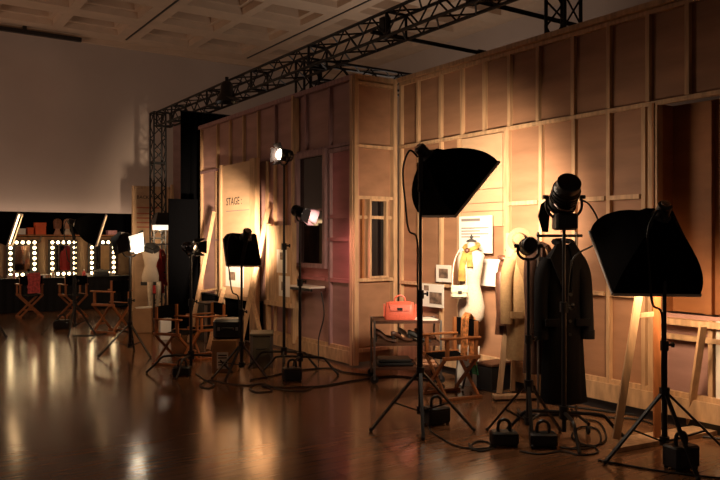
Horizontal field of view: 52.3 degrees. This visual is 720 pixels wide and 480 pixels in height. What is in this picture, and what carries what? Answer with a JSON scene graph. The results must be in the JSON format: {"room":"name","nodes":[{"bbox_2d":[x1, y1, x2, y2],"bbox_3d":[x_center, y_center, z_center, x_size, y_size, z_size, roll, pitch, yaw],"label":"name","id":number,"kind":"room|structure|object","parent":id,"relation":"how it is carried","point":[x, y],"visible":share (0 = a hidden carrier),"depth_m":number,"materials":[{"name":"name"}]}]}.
{"room":"studio","nodes":[
{"label":"studio","id":0,"kind":"room"},
{"bbox_2d":[0,31,334,213],"bbox_3d":[-8.936,-1.950,15.685,20.750,7.000,0.201,0,0,-34],"label":"wall","id":1,"kind":"structure","parent":0,"point":[74,116],"depth_m":17.26,"materials":[{"name":"paint"}]},
{"bbox_2d":[0,24,343,78],"bbox_3d":[-8.915,-4.690,15.519,20.600,0.120,0.100,0,0,-34],"label":"trim","id":2,"kind":"structure","parent":1,"relation":"attached to","point":[88,40],"depth_m":18.33,"materials":[{"name":"paint"}]},
{"bbox_2d":[198,74,357,365],"bbox_3d":[-1.452,-0.245,10.979,0.126,3.550,4.980,0,0,-34],"label":"wall","id":3,"kind":"structure","parent":0,"point":[315,123],"depth_m":9.92,"materials":[{"name":"pink wood"}]},
{"bbox_2d":[290,284,324,291],"bbox_3d":[-0.692,0.625,9.585,0.213,0.060,0.540,0,0,-34],"label":"wall shelf","id":4,"kind":"object","parent":3,"relation":"attached to","point":[305,287],"visible":0.79,"depth_m":9.42,"materials":[{"name":"white paint"}]},
{"bbox_2d":[0,0,570,75],"bbox_3d":[-2.813,-5.175,6.487,20.600,0.850,21.900,0,0,-34],"label":"ceiling","id":5,"kind":"structure","parent":0,"point":[232,29],"depth_m":16.16,"materials":[{"name":"paint"}]},
{"bbox_2d":[0,26,81,42],"bbox_3d":[-9.415,-4.664,14.964,7.150,0.168,0.100,0,0,-34],"label":"track","id":6,"kind":"object","parent":5,"relation":"attached to","point":[23,30],"visible":1,"depth_m":16.42,"materials":[{"name":"black metal"}]},
{"bbox_2d":[125,0,370,58],"bbox_3d":[0.473,-4.744,8.465,6.320,0.017,21.500,0,0,-34],"label":"track","id":7,"kind":"object","parent":5,"relation":"attached to","point":[176,1],"depth_m":16.03,"materials":[{"name":"black metal"}]},
{"bbox_2d":[0,299,719,479],"bbox_3d":[-2.807,1.600,6.612,20.750,0.100,22.100,0,0,-34],"label":"floor","id":8,"kind":"structure","parent":0,"point":[67,412],"depth_m":6.16,"materials":[{"name":"brown wood"}]},
{"bbox_2d":[0,212,22,337],"bbox_3d":[-5.894,0.551,11.741,1.064,1.998,0.655,0,0,-38],"label":"lamp","id":9,"kind":"object","parent":8,"relation":"on","point":[10,222],"visible":1,"depth_m":11.69,"materials":[{"name":"black metal"}]},
{"bbox_2d":[9,215,19,243],"bbox_3d":[-5.661,-0.175,11.952,0.151,0.492,0.532,0,0,-18],"label":"diffuser","id":10,"kind":"object","parent":9,"relation":"attached to","point":[14,220],"depth_m":11.71,"materials":[{"name":"white"}]},
{"bbox_2d":[15,275,43,318],"bbox_3d":[-6.653,1.130,14.755,0.468,0.840,0.504,0,0,-34],"label":"chair","id":11,"kind":"object","parent":8,"relation":"on","point":[23,280],"visible":0.89,"depth_m":14.66,"materials":[{"name":"brown wood"}]},
{"bbox_2d":[26,272,40,293],"bbox_3d":[-6.487,0.852,14.569,0.254,0.412,0.112,0,0,-34],"label":"garment","id":12,"kind":"object","parent":11,"relation":"on","point":[33,286],"visible":1,"depth_m":14.53,"materials":[{"name":"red fabric"}]},
{"bbox_2d":[53,314,69,329],"bbox_3d":[-5.189,1.421,12.764,0.250,0.258,0.184,0,0,-11],"label":"sandbag","id":13,"kind":"object","parent":8,"relation":"on","point":[58,324],"visible":0.89,"depth_m":12.68,"materials":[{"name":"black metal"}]},
{"bbox_2d":[0,211,131,277],"bbox_3d":[-8.018,0.465,15.666,6.249,2.170,0.042,0,0,-34],"label":"board","id":14,"kind":"object","parent":8,"relation":"on","point":[119,222],"visible":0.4,"depth_m":16.56,"materials":[{"name":"wood"}]},
{"bbox_2d":[6,240,37,277],"bbox_3d":[-7.367,0.404,15.995,0.622,0.822,0.124,0,0,-34],"label":"vanity mirror","id":15,"kind":"object","parent":14,"relation":"attached to","point":[22,257],"visible":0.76,"depth_m":16.00,"materials":[{"name":"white glass"}]},
{"bbox_2d":[48,240,76,276],"bbox_3d":[-6.665,0.404,16.469,0.612,0.822,0.124,0,0,-34],"label":"vanity mirror","id":16,"kind":"object","parent":14,"relation":"attached to","point":[58,262],"visible":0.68,"depth_m":16.45,"materials":[{"name":"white glass"}]},
{"bbox_2d":[17,234,113,242],"bbox_3d":[-7.948,-0.031,15.507,6.189,0.179,0.298,0,0,-34],"label":"wall shelf","id":17,"kind":"object","parent":14,"relation":"attached to","point":[40,235],"visible":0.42,"depth_m":16.04,"materials":[{"name":"brown wood"}]},
{"bbox_2d":[34,223,45,234],"bbox_3d":[-7.038,-0.251,16.123,0.226,0.260,0.212,0,0,-34],"label":"gift box","id":18,"kind":"object","parent":17,"relation":"on","point":[39,228],"visible":0.94,"depth_m":16.04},
{"bbox_2d":[53,219,61,234],"bbox_3d":[-6.737,-0.298,16.326,0.184,0.355,0.179,0,0,-34],"label":"bust","id":19,"kind":"object","parent":17,"relation":"on","point":[57,223],"visible":1,"depth_m":16.26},
{"bbox_2d":[88,240,115,275],"bbox_3d":[-5.954,0.404,16.950,0.632,0.822,0.124,0,0,-34],"label":"vanity mirror","id":20,"kind":"object","parent":14,"relation":"attached to","point":[102,256],"visible":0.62,"depth_m":16.95,"materials":[{"name":"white glass"}]},
{"bbox_2d":[0,275,131,313],"bbox_3d":[-7.857,1.180,15.383,6.199,0.720,0.590,0,0,-34],"label":"counter","id":21,"kind":"object","parent":8,"relation":"on","point":[9,302],"depth_m":15.94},
{"bbox_2d":[0,275,131,280],"bbox_3d":[-7.857,0.835,15.383,6.199,0.030,0.590,0,0,-34],"label":"countertop","id":22,"kind":"structure","parent":21,"relation":"on","point":[59,277],"depth_m":16.34,"materials":[{"name":"wood"}]},
{"bbox_2d":[57,275,88,318],"bbox_3d":[-5.777,1.130,14.755,0.468,0.840,0.504,0,0,-40],"label":"chair","id":23,"kind":"object","parent":8,"relation":"on","point":[68,279],"visible":0.91,"depth_m":14.67,"materials":[{"name":"brown wood"}]},
{"bbox_2d":[41,213,106,336],"bbox_3d":[-4.622,0.554,12.123,1.064,1.991,0.655,0,0,-38],"label":"lamp","id":24,"kind":"object","parent":8,"relation":"on","point":[89,227],"visible":1,"depth_m":12.08,"materials":[{"name":"black metal"}]},
{"bbox_2d":[90,279,132,333],"bbox_3d":[-4.178,1.110,12.350,0.528,0.880,0.469,0,0,25],"label":"chair","id":25,"kind":"object","parent":8,"relation":"on","point":[118,285],"visible":0.79,"depth_m":12.24,"materials":[{"name":"brown wood"}]},
{"bbox_2d":[97,230,151,357],"bbox_3d":[-3.100,0.709,9.953,0.720,1.683,0.711,0,0,0],"label":"lamp","id":26,"kind":"object","parent":8,"relation":"on","point":[121,243],"visible":1,"depth_m":9.79,"materials":[{"name":"black metal"}]},
{"bbox_2d":[133,307,152,332],"bbox_3d":[-3.667,1.350,12.392,0.300,0.400,0.350,0,0,-11],"label":"cardboard box","id":27,"kind":"object","parent":8,"relation":"on","point":[142,318],"visible":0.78,"depth_m":12.22,"materials":[{"name":"cardboard"}]},
{"bbox_2d":[142,241,158,322],"bbox_3d":[-3.745,0.782,13.180,0.335,1.522,0.369,0,0,45],"label":"dress form","id":28,"kind":"object","parent":8,"relation":"on","point":[150,272],"visible":0.57,"depth_m":13.11,"materials":[{"name":"fabric"}]},
{"bbox_2d":[141,281,160,305],"bbox_3d":[-3.761,0.984,13.196,0.318,0.473,0.360,0,0,45],"label":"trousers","id":29,"kind":"object","parent":28,"relation":"hanging from","point":[149,284],"visible":0.9,"depth_m":13.06,"materials":[{"name":"beige fabric"}]},
{"bbox_2d":[144,243,159,253],"bbox_3d":[-3.784,0.153,13.217,0.286,0.207,0.339,0,0,45],"label":"fur collar","id":30,"kind":"object","parent":28,"relation":"on","point":[148,248],"visible":0.9,"depth_m":13.13,"materials":[{"name":"black"}]},
{"bbox_2d":[132,186,169,310],"bbox_3d":[-4.626,0.180,16.304,0.882,2.740,0.060,0,0,-34],"label":"stage flat","id":31,"kind":"object","parent":8,"relation":"on","point":[140,194],"visible":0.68,"depth_m":16.17,"materials":[{"name":"brown wood"}]},
{"bbox_2d":[149,111,166,314],"bbox_3d":[-4.269,-0.565,15.484,0.600,4.265,0.600,0,0,-34],"label":"truss tower","id":32,"kind":"object","parent":8,"relation":"on","point":[153,162],"visible":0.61,"depth_m":15.45,"materials":[{"name":"metal"}]},
{"bbox_2d":[151,212,167,229],"bbox_3d":[-4.112,-0.390,15.234,0.380,0.360,0.290,0,0,-34],"label":"lamp","id":33,"kind":"object","parent":32,"relation":"attached to","point":[160,220],"visible":0.82,"depth_m":15.12,"materials":[{"name":"black metal"}]},
{"bbox_2d":[156,0,517,127],"bbox_3d":[-0.332,-2.530,9.780,0.333,0.332,13.616,0,0,-34],"label":"lighting truss","id":34,"kind":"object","parent":32,"relation":"attached to","point":[391,10],"depth_m":9.75,"materials":[{"name":"metal"}]},
{"bbox_2d":[178,110,229,300],"bbox_3d":[-2.891,-0.427,13.682,1.015,3.895,0.121,0,0,-34],"label":"drape","id":35,"kind":"object","parent":34,"relation":"hanging from","point":[190,121],"visible":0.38,"depth_m":13.54,"materials":[{"name":"fabric"}]},
{"bbox_2d":[215,77,241,104],"bbox_3d":[-2.155,-2.479,12.069,0.400,0.443,0.578,0,0,-34],"label":"lamp","id":36,"kind":"object","parent":34,"relation":"hanging from","point":[226,96],"visible":1,"depth_m":12.05,"materials":[{"name":"black metal"}]},
{"bbox_2d":[370,16,485,53],"bbox_3d":[0.902,-2.555,9.249,1.850,0.250,0.100,0,0,-34],"label":"pipe","id":37,"kind":"object","parent":34,"relation":"attached to","point":[382,19],"visible":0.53,"depth_m":9.16,"materials":[{"name":"metal"}]},
{"bbox_2d":[464,0,576,25],"bbox_3d":[2.240,-2.555,8.296,3.000,0.250,0.100,0,0,-34],"label":"pipe","id":38,"kind":"object","parent":34,"relation":"attached to","point":[506,8],"visible":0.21,"depth_m":7.95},
{"bbox_2d":[159,318,171,339],"bbox_3d":[-3.029,1.384,11.407,0.174,0.328,0.096,0,0,-6],"label":"board","id":39,"kind":"object","parent":8,"relation":"on","point":[165,326],"visible":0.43,"depth_m":11.40,"materials":[{"name":"white paper"}]},
{"bbox_2d":[170,122,180,198],"bbox_3d":[-3.794,-0.450,15.298,0.310,4.000,0.060,0,0,-34],"label":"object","id":40,"kind":"object","parent":8,"relation":"on","point":[175,189],"visible":0.19,"depth_m":15.28,"materials":[{"name":"brown wood"}]},
{"bbox_2d":[152,304,201,365],"bbox_3d":[-2.306,1.190,9.237,0.432,0.720,0.477,0,0,21],"label":"chair","id":41,"kind":"object","parent":8,"relation":"on","point":[164,311],"visible":0.92,"depth_m":9.26,"materials":[{"name":"brown wood"}]},
{"bbox_2d":[172,358,191,376],"bbox_3d":[-2.029,1.446,8.352,0.200,0.208,0.144,0,0,-6],"label":"sandbag","id":42,"kind":"object","parent":8,"relation":"on","point":[186,370],"visible":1,"depth_m":8.29,"materials":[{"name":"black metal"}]},
{"bbox_2d":[168,199,197,328],"bbox_3d":[-3.227,0.420,12.965,0.522,2.260,0.600,0,0,-34],"label":"stage flat","id":43,"kind":"object","parent":8,"relation":"on","point":[182,213],"visible":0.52,"depth_m":12.70,"materials":[{"name":"metal"}]},
{"bbox_2d":[146,238,232,379],"bbox_3d":[-1.984,0.765,8.520,0.811,1.570,0.634,0,0,-38],"label":"lamp","id":44,"kind":"object","parent":8,"relation":"on","point":[194,246],"visible":0.99,"depth_m":8.58,"materials":[{"name":"black metal"}]},
{"bbox_2d":[187,211,217,342],"bbox_3d":[-2.485,0.544,11.607,0.069,2.041,1.220,0,0,9],"label":"brace","id":45,"kind":"object","parent":8,"relation":"on","point":[213,214],"visible":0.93,"depth_m":11.63,"materials":[{"name":"brown wood"}]},
{"bbox_2d":[186,302,226,359],"bbox_3d":[-2.027,1.198,9.711,0.422,0.704,0.466,0,0,-33],"label":"chair","id":46,"kind":"object","parent":8,"relation":"on","point":[216,308],"visible":0.62,"depth_m":9.77,"materials":[{"name":"brown wood"}]},
{"bbox_2d":[196,301,223,341],"bbox_3d":[-2.320,1.254,11.320,0.305,0.592,0.462,0,0,-34],"label":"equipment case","id":47,"kind":"object","parent":8,"relation":"on","point":[203,306],"visible":0.22,"depth_m":11.14,"materials":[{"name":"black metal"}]},
{"bbox_2d":[206,286,225,349],"bbox_3d":[-2.140,1.150,10.928,0.070,0.841,1.225,0,0,0],"label":"brace","id":48,"kind":"object","parent":8,"relation":"on","point":[223,289],"visible":0.71,"depth_m":10.87,"materials":[{"name":"brown wood"}]},
{"bbox_2d":[212,338,239,372],"bbox_3d":[-1.591,1.356,8.707,0.291,0.389,0.350,0,0,-3],"label":"cardboard box","id":49,"kind":"object","parent":8,"relation":"on","point":[222,349],"visible":0.73,"depth_m":8.54,"materials":[{"name":"cardboard"}]},
{"bbox_2d":[213,317,243,338],"bbox_3d":[-1.558,1.044,8.687,0.340,0.230,0.351,0,0,-6],"label":"suitcase","id":50,"kind":"object","parent":49,"relation":"on","point":[223,327],"visible":0.93,"depth_m":8.57,"materials":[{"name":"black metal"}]},
{"bbox_2d":[195,373,260,388],"bbox_3d":[-1.627,1.543,7.968,1.038,0.014,0.535,0,0,35],"label":"power cable","id":51,"kind":"object","parent":8,"relation":"on","point":[195,373],"visible":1,"depth_m":7.85,"materials":[{"name":"black rubber"}]},
{"bbox_2d":[218,158,259,342],"bbox_3d":[-1.889,0.160,11.336,0.100,2.740,1.313,0,0,-34],"label":"display board","id":52,"kind":"object","parent":8,"relation":"on","point":[239,183],"visible":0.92,"depth_m":11.32,"materials":[{"name":"brown wood"}]},
{"bbox_2d":[201,292,262,339],"bbox_3d":[-2.111,1.222,11.834,0.072,0.635,2.375,0,0,-34],"label":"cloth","id":53,"kind":"object","parent":52,"relation":"hanging from","point":[231,304],"visible":0.22,"depth_m":11.71,"materials":[{"name":"black fabric"}]},
{"bbox_2d":[211,228,267,381],"bbox_3d":[-1.410,0.707,8.355,0.614,1.687,0.627,0,0,-20],"label":"lamp","id":54,"kind":"object","parent":8,"relation":"on","point":[241,250],"visible":1,"depth_m":8.34,"materials":[{"name":"black metal"}]},
{"bbox_2d":[248,290,261,329],"bbox_3d":[-1.456,1.150,10.380,0.064,0.829,0.916,0,0,-22],"label":"brace","id":55,"kind":"object","parent":8,"relation":"on","point":[253,305],"visible":0.43,"depth_m":10.45,"materials":[{"name":"brown wood"}]},
{"bbox_2d":[243,208,269,340],"bbox_3d":[-1.469,0.550,10.121,0.064,2.028,0.936,0,0,20],"label":"brace","id":56,"kind":"object","parent":8,"relation":"on","point":[267,210],"visible":0.64,"depth_m":10.12,"materials":[{"name":"brown wood"}]},
{"bbox_2d":[250,330,273,367],"bbox_3d":[-1.209,1.341,9.034,0.282,0.418,0.422,0,0,-6],"label":"equipment case","id":57,"kind":"object","parent":8,"relation":"on","point":[260,340],"visible":0.98,"depth_m":8.88,"materials":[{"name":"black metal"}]},
{"bbox_2d":[264,223,297,329],"bbox_3d":[-1.096,0.650,10.099,0.110,1.760,0.773,0,0,-34],"label":"display board","id":58,"kind":"object","parent":8,"relation":"on","point":[274,234],"visible":0.86,"depth_m":10.11,"materials":[{"name":"brown wood"}]},
{"bbox_2d":[249,383,312,392],"bbox_3d":[-0.883,1.542,7.577,0.668,0.015,0.416,0,0,25],"label":"power cable","id":59,"kind":"object","parent":8,"relation":"on","point":[270,390],"visible":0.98,"depth_m":7.51,"materials":[{"name":"black rubber"}]},
{"bbox_2d":[248,142,317,369],"bbox_3d":[-0.927,0.192,8.803,0.710,2.717,0.506,0,0,40],"label":"lamp","id":60,"kind":"object","parent":8,"relation":"on","point":[278,155],"visible":0.84,"depth_m":8.86,"materials":[{"name":"black metal"}]},
{"bbox_2d":[282,358,301,382],"bbox_3d":[-0.747,1.426,8.056,0.200,0.248,0.164,0,0,-17],"label":"box","id":61,"kind":"object","parent":8,"relation":"on","point":[289,373],"visible":1,"depth_m":7.99,"materials":[{"name":"black metal"}]},
{"bbox_2d":[262,205,338,374],"bbox_3d":[-0.696,0.571,8.471,0.645,1.958,0.690,0,0,-36],"label":"lamp","id":62,"kind":"object","parent":8,"relation":"on","point":[298,211],"visible":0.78,"depth_m":8.46,"materials":[{"name":"black metal"}]},
{"bbox_2d":[295,56,319,92],"bbox_3d":[-0.785,-0.565,10.934,0.600,4.265,0.600,0,0,-34],"label":"truss tower","id":63,"kind":"object","parent":8,"relation":"on","point":[314,59],"visible":0.16,"depth_m":10.88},
{"bbox_2d":[311,59,412,95],"bbox_3d":[1.411,-2.530,12.418,5.037,0.332,0.332,0,0,-34],"label":"beam","id":64,"kind":"structure","parent":63,"relation":"attached to","point":[372,70],"depth_m":11.44,"materials":[{"name":"metal"}]},
{"bbox_2d":[250,367,368,380],"bbox_3d":[-0.597,1.541,8.483,1.389,0.018,0.582,0,0,-12],"label":"power cable","id":65,"kind":"object","parent":8,"relation":"on","point":[323,367],"visible":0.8,"depth_m":8.47,"materials":[{"name":"black rubber"}]},
{"bbox_2d":[262,375,436,387],"bbox_3d":[-0.110,1.541,7.989,1.920,0.018,0.450,0,0,-10],"label":"power cable","id":66,"kind":"object","parent":8,"relation":"on","point":[390,375],"visible":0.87,"depth_m":7.82,"materials":[{"name":"black rubber"}]},
{"bbox_2d":[367,316,444,383],"bbox_3d":[0.502,1.210,8.141,0.810,0.680,0.504,0,0,-3],"label":"trolley","id":67,"kind":"object","parent":8,"relation":"on","point":[374,379],"visible":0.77,"depth_m":7.92,"materials":[{"name":"grey metal"}]},
{"bbox_2d":[376,330,396,342],"bbox_3d":[0.281,1.055,8.017,0.255,0.130,0.084,0,0,18],"label":"shoe","id":68,"kind":"object","parent":67,"relation":"on","point":[378,333],"visible":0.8,"depth_m":8.00,"materials":[{"name":"brown leather"}]},
{"bbox_2d":[376,355,413,366],"bbox_3d":[0.382,1.341,8.134,0.400,0.075,0.320,0,0,-3],"label":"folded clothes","id":69,"kind":"object","parent":67,"relation":"on","point":[382,361],"visible":0.97,"depth_m":7.99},
{"bbox_2d":[383,295,415,319],"bbox_3d":[0.442,0.742,8.123,0.364,0.274,0.148,0,0,2],"label":"handbag","id":70,"kind":"object","parent":67,"relation":"on","point":[394,310],"visible":1,"depth_m":8.07,"materials":[{"name":"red leather"}]},
{"bbox_2d":[371,360,438,369],"bbox_3d":[0.502,1.387,8.141,0.736,0.030,0.476,0,0,-3],"label":"shelf","id":71,"kind":"object","parent":67,"relation":"attached to","point":[375,367],"depth_m":7.90,"materials":[{"name":"grey metal"}]},
{"bbox_2d":[371,316,439,323],"bbox_3d":[0.502,0.887,8.141,0.736,0.030,0.476,0,0,-3],"label":"shelf","id":72,"kind":"object","parent":67,"relation":"attached to","point":[375,319],"depth_m":7.92,"materials":[{"name":"grey metal"}]},
{"bbox_2d":[371,337,439,345],"bbox_3d":[0.502,1.127,8.141,0.736,0.030,0.476,0,0,-3],"label":"shelf","id":73,"kind":"object","parent":67,"relation":"attached to","point":[380,342],"depth_m":7.92,"materials":[{"name":"grey metal"}]},
{"bbox_2d":[369,143,499,440],"bbox_3d":[0.592,0.372,6.105,1.080,2.356,0.690,0,0,-30],"label":"lamp","id":74,"kind":"object","parent":8,"relation":"on","point":[445,181],"visible":1,"depth_m":6.01,"materials":[{"name":"black metal"}]},
{"bbox_2d":[424,395,449,426],"bbox_3d":[0.641,1.426,6.173,0.210,0.248,0.144,0,0,-26],"label":"box","id":75,"kind":"object","parent":8,"relation":"on","point":[441,414],"visible":0.9,"depth_m":6.12,"materials":[{"name":"black metal"}]},
{"bbox_2d":[423,317,482,401],"bbox_3d":[0.904,1.170,7.283,0.456,0.760,0.459,0,0,-24],"label":"chair","id":76,"kind":"object","parent":8,"relation":"on","point":[453,354],"visible":0.84,"depth_m":7.28,"materials":[{"name":"brown wood"}]},
{"bbox_2d":[461,312,478,374],"bbox_3d":[1.101,1.044,7.394,0.162,0.636,0.169,0,0,-24],"label":"scarf","id":77,"kind":"object","parent":76,"relation":"hanging from","point":[467,345],"visible":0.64,"depth_m":7.36,"materials":[{"name":"fabric"}]},
{"bbox_2d":[455,345,479,386],"bbox_3d":[1.146,1.339,7.823,0.244,0.418,0.096,0,0,29],"label":"board","id":78,"kind":"object","parent":8,"relation":"on","point":[459,370],"visible":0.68,"depth_m":7.83,"materials":[{"name":"white paper"}]},
{"bbox_2d":[457,235,484,388],"bbox_3d":[1.143,0.743,7.689,0.369,1.600,0.325,0,0,35],"label":"mannequin","id":79,"kind":"object","parent":8,"relation":"on","point":[473,304],"visible":0.56,"depth_m":7.64,"materials":[{"name":"fabric"}]},
{"bbox_2d":[451,248,467,297],"bbox_3d":[1.015,0.338,7.599,0.195,0.513,0.268,0,0,-6],"label":"shoulder bag","id":80,"kind":"object","parent":79,"relation":"hanging from","point":[457,291],"visible":1,"depth_m":7.48,"materials":[{"name":"beige leather"}]},
{"bbox_2d":[458,242,480,280],"bbox_3d":[1.160,0.226,7.714,0.183,0.407,0.246,0,0,35],"label":"scarf","id":81,"kind":"object","parent":79,"relation":"on","point":[467,252],"visible":0.91,"depth_m":7.64,"materials":[{"name":"fabric"}]},
{"bbox_2d":[477,359,510,391],"bbox_3d":[1.397,1.407,7.625,0.316,0.285,0.240,0,0,-34],"label":"equipment case","id":82,"kind":"object","parent":8,"relation":"on","point":[488,370],"visible":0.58,"depth_m":7.54,"materials":[{"name":"brown leather"}]},
{"bbox_2d":[489,418,518,447],"bbox_3d":[1.084,1.444,5.513,0.200,0.213,0.124,0,0,-3],"label":"box","id":83,"kind":"object","parent":8,"relation":"on","point":[497,437],"visible":1,"depth_m":5.46,"materials":[{"name":"black metal"}]},
{"bbox_2d":[492,233,540,400],"bbox_3d":[1.544,0.740,7.236,0.550,1.620,0.375,0,0,-6],"label":"wooden stand","id":84,"kind":"object","parent":8,"relation":"on","point":[509,251],"visible":0.41,"depth_m":7.11,"materials":[{"name":"brown wood"}]},
{"bbox_2d":[495,249,509,335],"bbox_3d":[1.447,0.508,7.237,0.239,0.844,0.384,0,0,38],"label":"jacket","id":85,"kind":"object","parent":84,"relation":"hanging from","point":[499,328],"visible":0.33,"depth_m":7.13,"materials":[{"name":"fabric"}]},
{"bbox_2d":[500,251,526,360],"bbox_3d":[1.565,0.538,6.973,0.514,1.184,0.244,0,0,-14],"label":"coat","id":86,"kind":"object","parent":84,"relation":"hanging from","point":[512,303],"visible":0.37,"depth_m":6.88,"materials":[{"name":"beige fabric"}]},
{"bbox_2d":[507,228,530,250],"bbox_3d":[1.500,-0.002,6.902,0.227,0.224,0.102,0,0,14],"label":"straw hat","id":87,"kind":"object","parent":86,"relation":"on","point":[515,236],"visible":0.58,"depth_m":6.92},
{"bbox_2d":[485,237,561,448],"bbox_3d":[1.326,0.762,5.684,0.621,1.577,0.538,0,0,0],"label":"lamp","id":88,"kind":"object","parent":8,"relation":"on","point":[527,246],"visible":1,"depth_m":5.75,"materials":[{"name":"black metal"}]},
{"bbox_2d":[528,419,557,448],"bbox_3d":[1.370,1.446,5.487,0.200,0.208,0.124,0,0,3],"label":"box","id":89,"kind":"object","parent":8,"relation":"on","point":[548,438],"visible":1,"depth_m":5.43,"materials":[{"name":"black metal"}]},
{"bbox_2d":[517,232,590,433],"bbox_3d":[1.595,0.742,6.076,0.493,1.615,0.510,0,0,0],"label":"rack","id":90,"kind":"object","parent":8,"relation":"on","point":[575,235],"visible":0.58,"depth_m":6.07,"materials":[{"name":"black metal"}]},
{"bbox_2d":[523,234,551,374],"bbox_3d":[1.528,0.536,6.291,0.244,1.189,0.444,0,0,38],"label":"overcoat","id":91,"kind":"object","parent":90,"relation":"hanging from","point":[533,263],"visible":0.27,"depth_m":6.16,"materials":[{"name":"black"}]},
{"bbox_2d":[534,231,594,404],"bbox_3d":[1.687,0.636,6.098,0.514,1.429,0.244,0,0,-7],"label":"overcoat","id":92,"kind":"object","parent":90,"relation":"hanging from","point":[548,273],"visible":0.81,"depth_m":6.02,"materials":[{"name":"black"}]},
{"bbox_2d":[480,388,635,415],"bbox_3d":[2.096,1.539,6.696,2.452,0.021,0.130,0,0,45],"label":"power cable","id":93,"kind":"object","parent":8,"relation":"on","point":[584,408],"visible":0.4,"depth_m":6.66,"materials":[{"name":"black rubber"}]},
{"bbox_2d":[520,444,598,455],"bbox_3d":[1.484,1.543,5.336,0.601,0.013,0.227,0,0,-16],"label":"power cable","id":94,"kind":"object","parent":8,"relation":"on","point":[595,447],"visible":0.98,"depth_m":5.31,"materials":[{"name":"black rubber"}]},
{"bbox_2d":[544,0,582,32],"bbox_3d":[2.149,-1.450,7.751,0.600,6.035,0.600,0,0,-34],"label":"truss tower","id":95,"kind":"object","parent":8,"relation":"on","point":[563,3],"visible":0.04,"depth_m":7.71,"materials":[{"name":"metal"}]},
{"bbox_2d":[505,173,623,453],"bbox_3d":[1.592,0.518,5.743,0.623,2.064,0.753,0,0,-38],"label":"lamp","id":96,"kind":"object","parent":8,"relation":"on","point":[565,193],"visible":0.83,"depth_m":5.70,"materials":[{"name":"black metal"}]},
{"bbox_2d":[538,201,549,231],"bbox_3d":[1.552,-0.211,6.009,0.186,0.290,0.053,0,0,0],"label":"flag","id":97,"kind":"object","parent":96,"relation":"hanging from","point":[543,217],"visible":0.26,"depth_m":6.00,"materials":[{"name":"metal"}]},
{"bbox_2d":[560,419,606,449],"bbox_3d":[1.830,1.543,5.824,0.280,0.014,0.981,0,0,27],"label":"power cable","id":98,"kind":"object","parent":8,"relation":"on","point":[600,442],"visible":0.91,"depth_m":5.68,"materials":[{"name":"black rubber"}]},
{"bbox_2d":[588,200,719,479],"bbox_3d":[2.149,0.635,5.228,0.947,1.830,1.071,0,0,0],"label":"lamp","id":99,"kind":"object","parent":8,"relation":"on","point":[646,252],"visible":1,"depth_m":5.16,"materials":[{"name":"fabric"}]},
{"bbox_2d":[598,459,719,478],"bbox_3d":[2.018,1.543,4.917,0.830,0.014,0.060,0,0,29],"label":"power cable","id":100,"kind":"object","parent":8,"relation":"on","point":[679,473],"visible":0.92,"depth_m":4.89,"materials":[{"name":"black rubber"}]},
{"bbox_2d":[612,296,716,452],"bbox_3d":[2.424,0.812,5.745,1.367,1.472,0.300,0,0,-29],"label":"wooden easel","id":101,"kind":"object","parent":8,"relation":"on","point":[638,441],"visible":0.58,"depth_m":5.67,"materials":[{"name":"brown wood"}]},
{"bbox_2d":[663,430,699,471],"bbox_3d":[2.183,1.421,4.981,0.210,0.258,0.144,0,0,-23],"label":"box","id":102,"kind":"object","parent":8,"relation":"on","point":[674,455],"visible":0.81,"depth_m":4.93,"materials":[{"name":"black metal"}]},
{"bbox_3d":[-3.682,0.808,13.883,0.700,1.484,0.440,0,0,-34],"label":"rack","id":103,"kind":"object","parent":8,"relation":"on","visible":0},
{"bbox_2d":[152,245,167,292],"bbox_3d":[-3.816,0.543,13.875,0.244,0.914,0.504,0,0,4],"label":"coat","id":104,"kind":"object","parent":103,"relation":"hanging from","point":[161,263],"visible":0.45,"depth_m":13.81,"materials":[{"name":"fabric"}]},
{"bbox_2d":[353,73,397,365],"bbox_3d":[0.181,-0.247,9.083,0.648,3.535,0.115,0,0,-34],"label":"wall","id":105,"kind":"structure","parent":0,"point":[374,98],"depth_m":9.11,"materials":[{"name":"brown wood"}]},
{"bbox_2d":[356,0,719,316],"bbox_3d":[5.784,-1.950,12.294,0.154,7.000,21.900,0,0,-34],"label":"wall","id":106,"kind":"structure","parent":0,"point":[525,27],"depth_m":16.25,"materials":[{"name":"paint"}]},
{"bbox_2d":[396,0,719,435],"bbox_3d":[1.934,-0.242,7.339,0.325,3.585,4.798,0,0,-34],"label":"wall","id":107,"kind":"structure","parent":0,"point":[587,100],"depth_m":6.76,"materials":[{"name":"brown wood"}]},
{"bbox_2d":[422,283,443,307],"bbox_3d":[0.854,0.652,8.607,0.009,0.270,0.393,0,0,-34],"label":"wall picture","id":108,"kind":"object","parent":107,"relation":"attached to","point":[435,298],"visible":0.9,"depth_m":8.59,"materials":[{"name":"white paper"}]},
{"bbox_2d":[436,265,450,282],"bbox_3d":[0.967,0.388,8.476,0.009,0.197,0.265,0,0,-34],"label":"wall picture","id":109,"kind":"object","parent":107,"relation":"attached to","point":[443,272],"visible":1,"depth_m":8.47,"materials":[{"name":"white paper"}]},
{"bbox_2d":[459,215,491,252],"bbox_3d":[1.263,-0.060,8.037,0.008,0.406,0.524,0,0,-34],"label":"poster","id":110,"kind":"object","parent":107,"relation":"attached to","point":[479,227],"visible":0.94,"depth_m":7.99,"materials":[{"name":"white paper"}]},
{"bbox_2d":[462,133,503,225],"bbox_3d":[1.340,-0.645,8.048,0.026,0.990,0.633,0,0,-34],"label":"wall panel","id":111,"kind":"object","parent":107,"relation":"attached to","point":[493,144],"visible":0.66,"depth_m":7.91,"materials":[{"name":"brown wood"}]},
{"bbox_2d":[480,259,499,285],"bbox_3d":[1.381,0.347,7.829,0.006,0.289,0.310,0,0,-34],"label":"notice","id":112,"kind":"object","parent":107,"relation":"attached to","point":[490,266],"visible":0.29,"depth_m":7.82,"materials":[{"name":"white paper"}]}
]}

